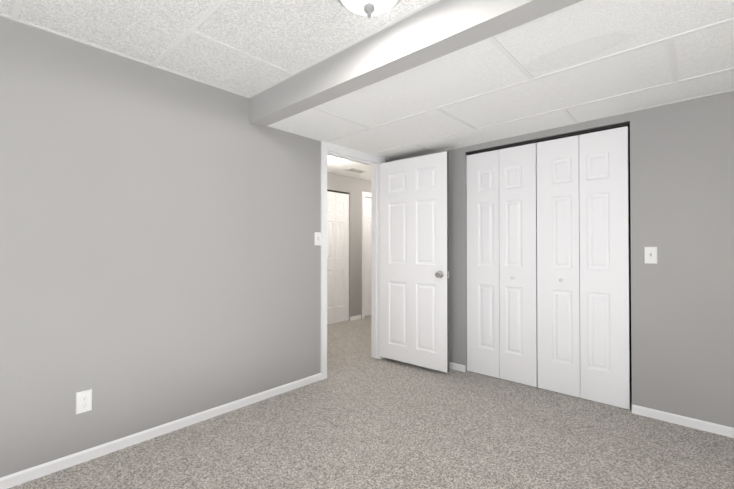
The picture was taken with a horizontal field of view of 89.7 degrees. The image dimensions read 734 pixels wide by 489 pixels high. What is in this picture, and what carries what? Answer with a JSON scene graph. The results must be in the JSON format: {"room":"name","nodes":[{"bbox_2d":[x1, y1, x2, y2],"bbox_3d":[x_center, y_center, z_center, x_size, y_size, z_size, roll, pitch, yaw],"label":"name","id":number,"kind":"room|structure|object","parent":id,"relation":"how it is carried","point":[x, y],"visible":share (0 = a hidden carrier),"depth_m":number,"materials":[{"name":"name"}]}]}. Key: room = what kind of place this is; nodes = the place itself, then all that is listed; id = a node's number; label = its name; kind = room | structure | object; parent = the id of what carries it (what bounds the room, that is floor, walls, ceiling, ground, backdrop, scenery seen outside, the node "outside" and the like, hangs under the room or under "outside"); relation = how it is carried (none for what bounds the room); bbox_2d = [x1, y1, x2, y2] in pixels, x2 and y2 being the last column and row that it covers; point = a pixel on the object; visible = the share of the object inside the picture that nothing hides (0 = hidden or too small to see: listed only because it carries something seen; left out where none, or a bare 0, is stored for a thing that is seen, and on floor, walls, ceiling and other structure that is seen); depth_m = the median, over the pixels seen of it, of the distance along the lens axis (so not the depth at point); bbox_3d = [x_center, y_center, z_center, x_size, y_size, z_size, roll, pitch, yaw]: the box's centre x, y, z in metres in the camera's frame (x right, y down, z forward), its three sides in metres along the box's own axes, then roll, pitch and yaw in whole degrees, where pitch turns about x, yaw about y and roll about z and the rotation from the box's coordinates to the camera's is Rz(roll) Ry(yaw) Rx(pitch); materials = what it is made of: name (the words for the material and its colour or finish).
{"room":"empty bedroom","nodes":[
{"label":"empty bedroom","id":0,"kind":"room"},
{"bbox_2d":[0,16,391,477],"bbox_3d":[-0.609,-0.047,3.089,0.100,2.450,7.900,0,-1,42],"label":"wall","id":1,"kind":"structure","parent":0,"point":[160,257],"depth_m":2.18,"materials":[{"name":"grey paint"}]},
{"bbox_2d":[76,389,91,413],"bbox_3d":[-1.523,0.848,1.989,0.009,0.115,0.070,0,-1,42],"label":"outlet","id":2,"kind":"object","parent":1,"relation":"attached to","point":[83,401],"visible":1,"depth_m":1.99,"materials":[{"name":"white plastic"}]},
{"bbox_2d":[0,373,320,488],"bbox_3d":[-1.776,1.136,1.705,0.012,0.058,4.097,0,-1,42],"label":"baseboard","id":3,"kind":"structure","parent":1,"relation":"attached to","point":[27,475],"depth_m":2.17,"materials":[{"name":"white paint"}]},
{"bbox_2d":[315,232,320,245],"bbox_3d":[-0.421,-0.049,3.205,0.023,0.115,0.070,0,-1,42],"label":"light switch","id":4,"kind":"object","parent":1,"relation":"attached to","point":[317,238],"visible":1,"depth_m":3.21,"materials":[{"name":"white plastic"}]},
{"bbox_2d":[321,141,385,379],"bbox_3d":[-0.147,0.138,3.595,0.136,2.089,0.878,0,-1,42],"label":"door frame","id":5,"kind":"structure","parent":1,"relation":"attached to","point":[341,152],"depth_m":3.71,"materials":[{"name":"white paint"}]},
{"bbox_2d":[380,151,448,372],"bbox_3d":[0.442,0.156,3.579,0.791,1.985,0.147,0,-1,42],"label":"room door","id":6,"kind":"structure","parent":1,"relation":"in","point":[414,260],"depth_m":3.52,"materials":[{"name":"white paint"}]},
{"bbox_2d":[0,0,430,95],"bbox_3d":[-0.530,-1.135,0.132,4.000,0.050,3.405,0,-1,42],"label":"ceiling","id":7,"kind":"structure","parent":0,"point":[292,36],"depth_m":1.88,"materials":[{"name":"tile"}]},
{"bbox_2d":[337,0,400,17],"bbox_3d":[0.009,-1.027,1.561,0.318,0.136,0.318,0,-1,42],"label":"dome ceiling light","id":8,"kind":"object","parent":7,"relation":"attached to","point":[369,8],"visible":1,"depth_m":1.57,"materials":[{"name":"white glass"}]},
{"bbox_2d":[327,172,370,319],"bbox_3d":[-0.557,-0.023,5.605,0.100,2.450,4.100,0,-1,42],"label":"wall","id":9,"kind":"structure","parent":0,"point":[354,188],"depth_m":5.92,"materials":[{"name":"grey paint"}]},
{"bbox_2d":[327,191,348,323],"bbox_3d":[-0.705,0.197,5.448,0.060,1.995,1.180,0,-1,42],"label":"bifold closet door","id":10,"kind":"structure","parent":9,"relation":"in","point":[337,257],"depth_m":5.69,"materials":[{"name":"white paint"}]},
{"bbox_2d":[327,190,348,193],"bbox_3d":[-0.698,-0.816,5.443,0.040,0.016,1.196,0,-1,42],"label":"trim","id":11,"kind":"structure","parent":9,"relation":"attached to","point":[337,191],"depth_m":5.71,"materials":[{"name":"grey"}]},
{"bbox_2d":[362,191,370,317],"bbox_3d":[0.180,0.172,6.406,0.116,2.075,0.880,0,-1,42],"label":"door frame","id":12,"kind":"structure","parent":9,"relation":"attached to","point":[366,194],"depth_m":6.06,"materials":[{"name":"white paint"}]},
{"bbox_2d":[365,197,370,315],"bbox_3d":[0.157,0.205,6.426,0.091,1.985,0.734,0,-1,42],"label":"hall door","id":13,"kind":"structure","parent":9,"relation":"in","point":[367,256],"depth_m":6.20,"materials":[{"name":"white paint"}]},
{"bbox_2d":[327,155,370,180],"bbox_3d":[0.054,-1.105,5.062,1.550,0.050,4.100,0,-1,42],"label":"ceiling","id":14,"kind":"structure","parent":0,"point":[338,166],"depth_m":5.17,"materials":[{"name":"white paint"}]},
{"bbox_2d":[346,168,366,172],"bbox_3d":[-0.157,-1.073,5.387,0.160,0.008,0.320,0,-1,42],"label":"ceiling vent","id":15,"kind":"object","parent":14,"relation":"in","point":[356,170],"visible":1,"depth_m":5.36,"materials":[{"name":"white metal"}]},
{"bbox_2d":[0,0,733,160],"bbox_3d":[0.049,-1.018,0.770,4.000,0.176,5.130,0,-1,42],"label":"ceiling","id":16,"kind":"structure","parent":0,"point":[583,31],"depth_m":2.11,"materials":[{"name":"tile"}]},
{"bbox_2d":[8,315,733,488],"bbox_3d":[0.333,1.220,2.292,5.850,0.100,8.000,0,-1,42],"label":"floor","id":17,"kind":"structure","parent":0,"point":[359,417],"depth_m":2.17,"materials":[{"name":"carpet"}]},
{"bbox_2d":[428,91,733,427],"bbox_3d":[1.841,-0.051,2.666,4.100,2.450,0.100,0,-1,42],"label":"wall","id":18,"kind":"structure","parent":0,"point":[682,221],"depth_m":2.42,"materials":[{"name":"grey paint"}]},
{"bbox_2d":[449,362,464,371],"bbox_3d":[0.603,1.155,3.700,0.829,0.058,0.012,0,-1,42],"label":"baseboard","id":19,"kind":"structure","parent":18,"relation":"attached to","point":[455,366],"depth_m":3.47,"materials":[{"name":"white paint"}]},
{"bbox_2d":[466,122,629,154],"bbox_3d":[1.409,-0.854,3.051,1.259,0.026,0.040,0,-1,42],"label":"trim","id":20,"kind":"structure","parent":18,"relation":"attached to","point":[625,124],"depth_m":2.96,"materials":[{"name":"grey metal"}]},
{"bbox_2d":[467,126,629,409],"bbox_3d":[1.394,0.166,3.034,1.243,2.010,0.060,0,-1,42],"label":"bifold closet door","id":21,"kind":"structure","parent":18,"relation":"in","point":[547,265],"depth_m":2.95,"materials":[{"name":"white paint"}]},
{"bbox_2d":[644,247,656,263],"bbox_3d":[1.925,0.072,2.505,0.070,0.115,0.023,0,-1,42],"label":"light switch","id":22,"kind":"object","parent":18,"relation":"attached to","point":[650,255],"visible":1,"depth_m":2.51,"materials":[{"name":"white plastic"}]},
{"bbox_2d":[632,404,733,437],"bbox_3d":[2.533,1.138,1.953,1.852,0.058,0.012,0,-1,42],"label":"baseboard","id":23,"kind":"structure","parent":18,"relation":"attached to","point":[719,429],"depth_m":2.38,"materials":[{"name":"white paint"}]},
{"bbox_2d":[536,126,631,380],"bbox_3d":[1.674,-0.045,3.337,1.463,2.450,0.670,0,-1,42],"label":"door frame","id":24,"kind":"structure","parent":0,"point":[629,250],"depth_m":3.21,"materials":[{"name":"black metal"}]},
{"bbox_3d":[0.333,-1.304,2.316,5.850,0.050,8.000,0,-1,42],"label":"ceiling","id":25,"kind":"structure","parent":0,"visible":0},
{"bbox_2d":[249,0,582,126],"bbox_3d":[0.654,-1.101,1.440,4.000,0.374,0.125,0,-1,42],"label":"bulkhead","id":26,"kind":"object","parent":25,"relation":"attached to","point":[438,29],"visible":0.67,"depth_m":1.83,"materials":[{"name":"grey paint"}]}
]}

